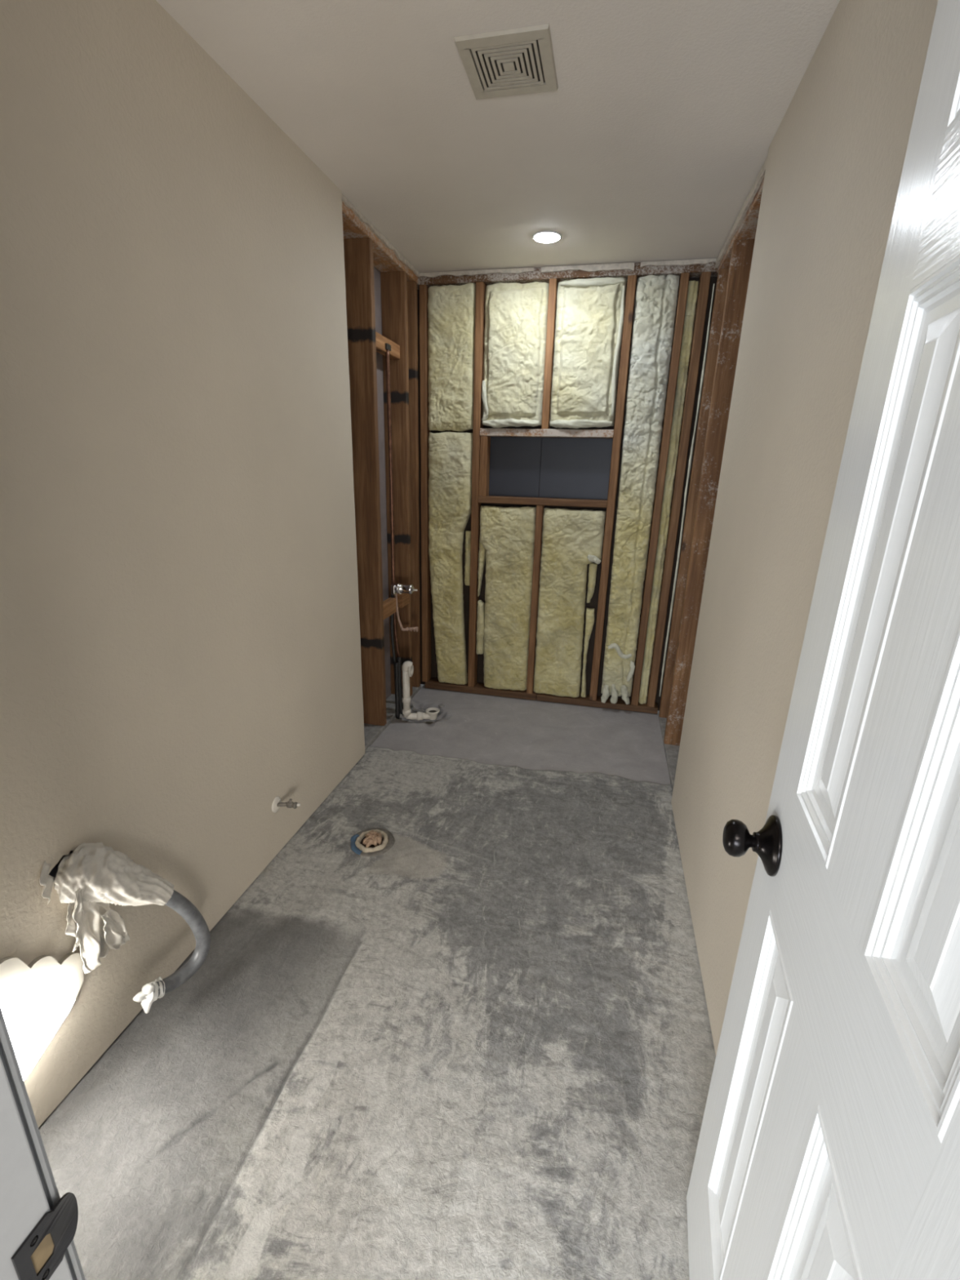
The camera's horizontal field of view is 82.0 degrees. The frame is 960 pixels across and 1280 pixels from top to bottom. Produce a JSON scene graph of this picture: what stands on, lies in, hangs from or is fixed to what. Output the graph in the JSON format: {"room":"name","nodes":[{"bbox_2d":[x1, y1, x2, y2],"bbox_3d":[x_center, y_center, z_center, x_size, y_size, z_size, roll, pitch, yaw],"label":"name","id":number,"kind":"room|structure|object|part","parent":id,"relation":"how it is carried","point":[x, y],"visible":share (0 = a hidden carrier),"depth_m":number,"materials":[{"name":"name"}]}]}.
{"room":"bathroom under renovation","nodes":[
{"label":"bathroom under renovation","id":0,"kind":"room"},
{"bbox_2d":[0,0,364,1127],"bbox_3d":[-0.813,-0.263,1.490,0.012,2.433,2.164,5,18,12],"label":"wall","id":1,"kind":"structure","parent":0,"point":[180,639],"depth_m":1.39,"materials":[{"name":"beige paint"}]},
{"bbox_2d":[0,951,83,1079],"bbox_3d":[-0.958,0.770,1.140,0.034,0.380,0.313,5,18,12],"label":"wall light","id":2,"kind":"object","parent":1,"relation":"attached to","point":[36,997],"visible":0.97,"depth_m":1.17,"materials":[{"name":"white"}]},
{"bbox_2d":[39,842,210,1013],"bbox_3d":[-0.869,0.685,1.376,0.150,0.511,0.322,13,21,33],"label":"hose","id":3,"kind":"object","parent":1,"relation":"attached to","point":[92,877],"visible":1,"depth_m":1.29,"materials":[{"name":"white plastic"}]},
{"bbox_2d":[271,795,300,813],"bbox_3d":[-0.722,0.621,2.062,0.086,0.060,0.061,5,18,12],"label":"stub","id":4,"kind":"object","parent":1,"relation":"attached to","point":[277,803],"visible":1,"depth_m":2.06,"materials":[{"name":"white plastic"}]},
{"bbox_3d":[-0.760,0.617,2.069,0.008,0.060,0.060,5,18,12],"label":"wall plate","id":5,"kind":"part","parent":4,"relation":"part of","materials":[{"name":"white plastic"}]},
{"bbox_2d":[57,266,391,863],"bbox_3d":[-0.845,-0.414,2.013,0.014,2.460,3.210,5,18,12],"label":"wall","id":6,"kind":"structure","parent":0,"point":[377,286],"depth_m":3.12,"materials":[{"name":"paint"}]},
{"bbox_2d":[38,684,715,1279],"bbox_3d":[-0.219,1.145,1.214,1.545,0.053,5.305,5,18,12],"label":"floor","id":7,"kind":"structure","parent":0,"point":[479,1046],"depth_m":1.42,"materials":[{"name":"concrete"}]},
{"bbox_2d":[350,827,395,856],"bbox_3d":[-0.430,0.790,2.198,0.178,0.030,0.176,5,18,12],"label":"flange","id":8,"kind":"object","parent":7,"relation":"on","point":[372,842],"visible":1,"depth_m":2.18,"materials":[{"name":"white plastic"}]},
{"bbox_2d":[385,342,417,719],"bbox_3d":[-0.435,-0.515,3.061,0.156,2.028,0.164,5,18,12],"label":"shower valve","id":9,"kind":"object","parent":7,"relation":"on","point":[398,588],"visible":0.96,"depth_m":3.15,"materials":[{"name":"silver metal"}]},
{"bbox_2d":[409,684,421,699],"bbox_3d":[-0.439,0.358,3.625,0.061,0.040,0.238,5,18,12],"label":"plate","id":10,"kind":"object","parent":7,"relation":"on","point":[415,690],"depth_m":3.66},
{"bbox_2d":[380,271,412,696],"bbox_3d":[-0.477,-0.779,3.224,0.136,2.367,0.040,5,18,12],"label":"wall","id":11,"kind":"structure","parent":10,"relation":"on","point":[394,313],"depth_m":3.10,"materials":[{"name":"brown wood"}]},
{"bbox_2d":[341,193,419,284],"bbox_3d":[-0.747,-1.540,1.588,0.148,0.052,3.106,5,18,12],"label":"plate","id":12,"kind":"object","parent":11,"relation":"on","point":[384,259],"depth_m":2.53,"materials":[{"name":"brown wood"}]},
{"bbox_3d":[-0.439,-1.852,2.574,0.012,0.027,0.930,5,18,12],"label":"drywall strip","id":13,"kind":"part","parent":12,"relation":"part of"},
{"bbox_2d":[396,593,408,608],"bbox_3d":[-0.463,-0.246,3.301,0.040,0.083,0.114,5,18,12],"label":"wood blocking","id":14,"kind":"object","parent":11,"relation":"attached to","point":[403,598],"visible":0.68,"depth_m":3.26,"materials":[{"name":"brown wood"}]},
{"bbox_2d":[407,280,420,687],"bbox_3d":[-0.442,-0.824,3.370,0.136,2.367,0.042,5,18,12],"label":"stud","id":15,"kind":"object","parent":10,"relation":"on","point":[411,285],"visible":0.38,"depth_m":3.28,"materials":[{"name":"brown wood"}]},
{"bbox_2d":[401,661,439,720],"bbox_3d":[-0.342,0.297,3.201,0.220,0.372,0.084,-3,18,-14],"label":"tub drain","id":16,"kind":"object","parent":7,"relation":"on","point":[431,713],"visible":1,"depth_m":3.20,"materials":[{"name":"white plastic"}]},
{"bbox_2d":[425,677,537,700],"bbox_3d":[0.006,0.325,3.697,0.753,0.045,0.095,5,18,12],"label":"plate","id":17,"kind":"object","parent":7,"relation":"on","point":[433,683],"visible":0.73,"depth_m":3.66,"materials":[{"name":"brown wood"}]},
{"bbox_2d":[419,284,431,681],"bbox_3d":[-0.336,-0.847,3.421,0.039,2.341,0.090,5,18,12],"label":"stud","id":18,"kind":"object","parent":17,"relation":"on","point":[424,295],"visible":0.88,"depth_m":3.35,"materials":[{"name":"brown wood"}]},
{"bbox_2d":[417,257,717,289],"bbox_3d":[0.422,-1.921,2.902,1.732,0.056,0.101,5,18,12],"label":"plate","id":19,"kind":"object","parent":18,"relation":"on","point":[695,270],"depth_m":2.85,"materials":[{"name":"brown wood"}]},
{"bbox_3d":[-0.029,-1.960,2.950,0.636,0.025,0.010,5,18,12],"label":"drywall strip","id":20,"kind":"part","parent":19,"relation":"part of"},
{"bbox_3d":[0.548,-1.902,2.829,0.470,0.036,0.010,5,18,12],"label":"drywall strip","id":21,"kind":"part","parent":19,"relation":"part of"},
{"bbox_3d":[0.980,-1.868,2.735,0.357,0.023,0.010,5,18,12],"label":"drywall strip","id":22,"kind":"part","parent":19,"relation":"part of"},
{"bbox_2d":[428,431,472,684],"bbox_3d":[-0.193,-0.467,3.485,0.276,1.586,0.090,5,18,12],"label":"insulation batt","id":23,"kind":"object","parent":17,"relation":"on","point":[450,453],"visible":1,"depth_m":3.42,"materials":[{"name":"fabric"}]},
{"bbox_2d":[427,283,475,431],"bbox_3d":[-0.163,-1.590,3.137,0.276,0.754,0.079,5,18,12],"label":"insulation batt","id":24,"kind":"object","parent":23,"relation":"on","point":[451,308],"visible":0.98,"depth_m":3.11,"materials":[{"name":"fabric"}]},
{"bbox_2d":[467,281,486,687],"bbox_3d":[-0.022,-0.818,3.354,0.044,2.341,0.091,5,18,12],"label":"stud","id":25,"kind":"object","parent":17,"relation":"on","point":[477,424],"visible":0.84,"depth_m":3.26,"materials":[{"name":"brown wood"}]},
{"bbox_2d":[464,530,471,585],"bbox_3d":[-0.074,-0.509,3.461,0.042,0.342,0.056,5,18,12],"label":"insulation batt","id":26,"kind":"object","parent":25,"relation":"attached to","point":[468,533],"visible":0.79,"depth_m":3.44,"materials":[{"name":"fabric"}]},
{"bbox_2d":[480,428,613,438],"bbox_3d":[0.376,-1.178,3.147,0.751,0.043,0.092,5,18,12],"label":"header board","id":27,"kind":"object","parent":25,"relation":"attached to","point":[521,433],"visible":0.98,"depth_m":3.11,"materials":[{"name":"wood"}]},
{"bbox_2d":[481,281,549,427],"bbox_3d":[0.186,-1.560,3.051,0.348,0.730,0.101,5,18,12],"label":"insulation batt","id":28,"kind":"object","parent":27,"relation":"on","point":[516,314],"visible":0.94,"depth_m":3.02,"materials":[{"name":"fabric"}]},
{"bbox_2d":[541,278,558,429],"bbox_3d":[0.382,-1.549,3.032,0.039,0.733,0.091,5,18,12],"label":"stud","id":29,"kind":"object","parent":27,"relation":"on","point":[553,289],"visible":0.86,"depth_m":2.99,"materials":[{"name":"brown wood"}]},
{"bbox_2d":[549,276,626,428],"bbox_3d":[0.572,-1.526,2.969,0.357,0.732,0.100,5,18,12],"label":"insulation batt","id":30,"kind":"object","parent":27,"relation":"on","point":[589,312],"visible":1,"depth_m":2.94,"materials":[{"name":"fabric"}]},
{"bbox_2d":[479,505,536,690],"bbox_3d":[0.151,-0.239,3.469,0.342,1.175,0.096,5,18,12],"label":"insulation batt","id":31,"kind":"object","parent":17,"relation":"on","point":[507,534],"visible":0.98,"depth_m":3.42,"materials":[{"name":"fabric"}]},
{"bbox_2d":[475,600,484,654],"bbox_3d":[0.004,-0.078,3.565,0.046,0.355,0.075,5,18,12],"label":"flap","id":32,"kind":"object","parent":31,"relation":"attached to","point":[481,606],"visible":0.97,"depth_m":3.54,"materials":[{"name":"fabric"}]},
{"bbox_2d":[477,542,485,596],"bbox_3d":[0.011,-0.444,3.456,0.040,0.350,0.066,5,18,12],"label":"flap","id":33,"kind":"object","parent":31,"relation":"attached to","point":[482,555],"visible":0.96,"depth_m":3.43,"materials":[{"name":"fabric"}]},
{"bbox_2d":[526,505,544,693],"bbox_3d":[0.344,-0.233,3.446,0.039,1.189,0.091,5,18,12],"label":"stud","id":34,"kind":"object","parent":17,"relation":"on","point":[540,508],"visible":0.88,"depth_m":3.39,"materials":[{"name":"brown wood"}]},
{"bbox_2d":[478,495,607,507],"bbox_3d":[0.366,-0.818,3.260,0.751,0.039,0.092,5,18,12],"label":"board","id":35,"kind":"object","parent":34,"relation":"on","point":[489,499],"visible":0.98,"depth_m":3.22,"materials":[{"name":"brown wood"}]},
{"bbox_2d":[479,435,490,496],"bbox_3d":[0.028,-1.030,3.277,0.044,0.336,0.090,5,18,12],"label":"stud","id":36,"kind":"object","parent":35,"relation":"on","point":[485,441],"visible":1,"depth_m":3.25,"materials":[{"name":"brown wood"}]},
{"bbox_2d":[536,693,657,714],"bbox_3d":[0.744,0.395,3.542,0.756,0.042,0.094,5,18,12],"label":"plate","id":37,"kind":"object","parent":7,"relation":"on","point":[620,704],"visible":0.75,"depth_m":3.50,"materials":[{"name":"brown wood"}]},
{"bbox_2d":[533,507,605,697],"bbox_3d":[0.536,-0.203,3.391,0.359,1.172,0.090,5,18,12],"label":"insulation batt","id":38,"kind":"object","parent":37,"relation":"on","point":[569,536],"visible":0.98,"depth_m":3.35,"materials":[{"name":"fabric"}]},
{"bbox_2d":[586,562,597,603],"bbox_3d":[0.674,-0.341,3.330,0.047,0.241,0.062,5,18,12],"label":"flap","id":39,"kind":"object","parent":38,"relation":"attached to","point":[593,566],"visible":0.98,"depth_m":3.30,"materials":[{"name":"fabric"}]},
{"bbox_2d":[586,554,600,564],"bbox_3d":[0.666,-0.471,3.227,0.083,0.054,0.042,5,18,12],"label":"scrap","id":40,"kind":"object","parent":38,"relation":"attached to","point":[593,558],"visible":1,"depth_m":3.21,"materials":[{"name":"fabric"}]},
{"bbox_2d":[581,607,594,697],"bbox_3d":[0.671,0.087,3.460,0.054,0.579,0.067,5,18,12],"label":"flap","id":41,"kind":"object","parent":37,"relation":"on","point":[589,611],"visible":1,"depth_m":3.41,"materials":[{"name":"fabric"}]},
{"bbox_2d":[589,275,636,700],"bbox_3d":[0.754,-0.746,3.190,0.046,2.341,0.090,5,18,12],"label":"stud","id":42,"kind":"object","parent":37,"relation":"on","point":[632,279],"visible":1,"depth_m":3.09,"materials":[{"name":"brown wood"}]},
{"bbox_2d":[600,274,679,704],"bbox_3d":[0.873,-0.726,3.130,0.208,2.337,0.125,5,18,12],"label":"insulation batt","id":43,"kind":"object","parent":37,"relation":"on","point":[656,296],"visible":1,"depth_m":3.05,"materials":[{"name":"fabric"}]},
{"bbox_2d":[631,272,689,705],"bbox_3d":[1.004,-0.723,3.137,0.042,2.341,0.091,5,18,12],"label":"stud","id":44,"kind":"object","parent":37,"relation":"on","point":[684,277],"visible":0.96,"depth_m":3.04,"materials":[{"name":"brown wood"}]},
{"bbox_2d":[638,280,698,704],"bbox_3d":[1.050,-0.706,3.127,0.050,2.320,0.063,5,18,12],"label":"insulation batt","id":45,"kind":"object","parent":37,"relation":"on","point":[691,298],"visible":0.95,"depth_m":3.06,"materials":[{"name":"fabric"}]},
{"bbox_2d":[646,271,711,706],"bbox_3d":[1.100,-0.714,3.117,0.046,2.341,0.091,5,18,12],"label":"stud","id":46,"kind":"object","parent":37,"relation":"on","point":[704,277],"visible":0.91,"depth_m":3.02,"materials":[{"name":"brown wood"}]},
{"bbox_2d":[659,283,715,696],"bbox_3d":[1.129,-0.706,3.057,0.016,2.210,0.018,-11,21,-34],"label":"strip","id":47,"kind":"object","parent":46,"relation":"attached to","point":[708,324],"visible":1,"depth_m":3.02,"materials":[{"name":"wood"}]},
{"bbox_2d":[155,0,839,272],"bbox_3d":[-0.170,-1.217,0.487,1.822,0.020,5.329,5,18,12],"label":"ceiling","id":48,"kind":"structure","parent":0,"point":[663,117],"depth_m":1.63,"materials":[{"name":"paint"}]},
{"bbox_2d":[453,23,558,99],"bbox_3d":[0.075,-1.494,1.435,0.234,0.008,0.234,5,18,12],"label":"ceiling vent","id":49,"kind":"object","parent":48,"relation":"in","point":[516,61],"visible":1,"depth_m":1.42,"materials":[{"name":"white plastic"}]},
{"bbox_2d":[532,230,561,243],"bbox_3d":[0.303,-1.820,2.496,0.133,0.011,0.133,5,18,12],"label":"recessed light","id":50,"kind":"object","parent":48,"relation":"in","point":[544,236],"visible":1,"depth_m":2.48,"materials":[{"name":"white plastic"}]},
{"bbox_2d":[417,276,717,711],"bbox_3d":[0.387,-0.795,3.329,1.801,2.460,0.012,5,18,12],"label":"wall","id":51,"kind":"structure","parent":0,"point":[593,602],"depth_m":3.36,"materials":[{"name":"black paper"}]},
{"bbox_2d":[488,436,613,499],"bbox_3d":[0.383,-1.012,3.250,0.750,0.336,0.008,5,18,12],"label":"panel","id":52,"kind":"object","parent":51,"relation":"attached to","point":[568,468],"visible":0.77,"depth_m":3.24,"materials":[{"name":"grey"}]},
{"bbox_2d":[671,0,937,1055],"bbox_3d":[0.667,-0.118,1.153,0.012,2.433,2.117,5,18,12],"label":"wall","id":53,"kind":"structure","parent":0,"point":[836,156],"depth_m":1.32,"materials":[{"name":"beige paint"}]},
{"bbox_3d":[-0.783,0.104,0.372,0.877,2.460,0.092,5,18,12],"label":"wall","id":54,"kind":"structure","parent":0,"visible":0},
{"bbox_2d":[0,1055,72,1279],"bbox_3d":[-0.350,0.314,0.332,0.019,2.056,0.112,5,18,12],"label":"trim","id":55,"kind":"structure","parent":54,"relation":"attached to","point":[24,1202],"depth_m":0.40,"materials":[{"name":"white paint"}]},
{"bbox_2d":[0,1006,85,1279],"bbox_3d":[-0.360,0.275,0.390,0.059,2.096,0.013,5,18,12],"label":"trim","id":56,"kind":"structure","parent":54,"relation":"attached to","point":[7,1054],"depth_m":0.41,"materials":[{"name":"white paint"}]},
{"bbox_2d":[10,1192,78,1279],"bbox_3d":[-0.333,0.466,0.429,0.006,0.057,0.049,3,18,6],"label":"strike plate","id":57,"kind":"object","parent":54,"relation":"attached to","point":[39,1255],"visible":1,"depth_m":0.43,"materials":[{"name":"brown metal"}]},
{"bbox_3d":[0.406,0.214,0.120,0.230,2.460,0.092,5,18,12],"label":"wall","id":58,"kind":"structure","parent":0,"visible":0},
{"bbox_2d":[686,0,959,1279],"bbox_3d":[0.338,0.273,0.544,0.104,2.030,0.655,7,18,16],"label":"door","id":59,"kind":"structure","parent":58,"relation":"in","point":[828,1144],"depth_m":0.53,"materials":[{"name":"white wood"}]},
{"bbox_3d":[0.381,0.294,0.817,0.039,0.054,0.054,7,18,16],"label":"knob","id":60,"kind":"part","parent":59,"relation":"part of","materials":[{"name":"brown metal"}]},
{"bbox_3d":[0.399,0.692,0.804,0.033,0.598,0.150,7,18,16],"label":"panel","id":61,"kind":"part","parent":59,"relation":"part of","materials":[{"name":"white wood"}]},
{"bbox_3d":[0.319,0.766,0.562,0.033,0.598,0.150,7,18,16],"label":"panel","id":62,"kind":"part","parent":59,"relation":"part of","materials":[{"name":"white wood"}]},
{"bbox_3d":[0.418,-0.051,0.570,0.033,0.585,0.150,7,18,16],"label":"panel","id":63,"kind":"part","parent":59,"relation":"part of","materials":[{"name":"white paint"}]},
{"bbox_3d":[0.339,0.023,0.329,0.033,0.585,0.150,7,18,16],"label":"panel","id":64,"kind":"part","parent":59,"relation":"part of","materials":[{"name":"white"}]},
{"bbox_3d":[0.430,-0.533,0.419,0.033,0.177,0.150,7,18,16],"label":"panel","id":65,"kind":"part","parent":59,"relation":"part of","materials":[{"name":"white paint"}]},
{"bbox_3d":[-0.231,1.198,1.181,2.112,0.035,5.809,5,18,12],"label":"floor","id":66,"kind":"structure","parent":0,"visible":0},
{"bbox_2d":[364,693,395,751],"bbox_3d":[-0.582,0.481,3.222,0.150,0.040,0.733,5,18,12],"label":"plate","id":67,"kind":"object","parent":66,"relation":"on","point":[372,733],"depth_m":3.13,"materials":[{"name":"grey concrete"}]},
{"bbox_2d":[343,237,386,725],"bbox_3d":[-0.576,-0.652,2.812,0.136,2.367,0.042,5,18,12],"label":"stud","id":68,"kind":"object","parent":67,"relation":"on","point":[358,252],"visible":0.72,"depth_m":2.73,"materials":[{"name":"brown wood"}]},
{"bbox_2d":[375,331,399,359],"bbox_3d":[-0.498,-1.485,2.774,0.051,0.069,0.401,5,18,12],"label":"wood blocking","id":69,"kind":"object","parent":68,"relation":"attached to","point":[380,340],"visible":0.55,"depth_m":2.79,"materials":[{"name":"brown wood"}]},
{"bbox_2d":[382,597,395,619],"bbox_3d":[-0.519,-0.175,3.068,0.041,0.084,0.187,5,18,12],"label":"wood blocking","id":70,"kind":"object","parent":68,"relation":"attached to","point":[389,604],"visible":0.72,"depth_m":3.06,"materials":[{"name":"brown wood"}]},
{"bbox_2d":[657,713,679,790],"bbox_3d":[0.802,0.914,1.971,0.090,0.032,3.106,5,18,12],"label":"plate","id":71,"kind":"object","parent":66,"relation":"on","point":[671,751],"visible":0.13,"depth_m":2.92,"materials":[{"name":"grey concrete"}]},
{"bbox_2d":[658,268,728,718],"bbox_3d":[1.168,-0.658,3.011,0.091,2.361,0.042,5,18,12],"label":"stud","id":72,"kind":"object","parent":71,"relation":"on","point":[722,273],"visible":0.56,"depth_m":2.94,"materials":[{"name":"brown wood"}]},
{"bbox_2d":[663,239,755,745],"bbox_3d":[1.089,-0.557,2.685,0.091,2.361,0.042,5,18,12],"label":"stud","id":73,"kind":"object","parent":71,"relation":"on","point":[742,251],"visible":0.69,"depth_m":2.60,"materials":[{"name":"brown wood"}]},
{"bbox_2d":[715,156,767,272],"bbox_3d":[0.856,-1.385,1.250,0.103,0.066,3.106,5,18,12],"label":"plate","id":74,"kind":"object","parent":73,"relation":"on","point":[747,229],"depth_m":2.18,"materials":[{"name":"brown wood"}]},
{"bbox_3d":[1.047,-1.693,2.240,0.012,0.038,0.977,5,18,12],"label":"drywall strip","id":75,"kind":"part","parent":74,"relation":"part of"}
]}

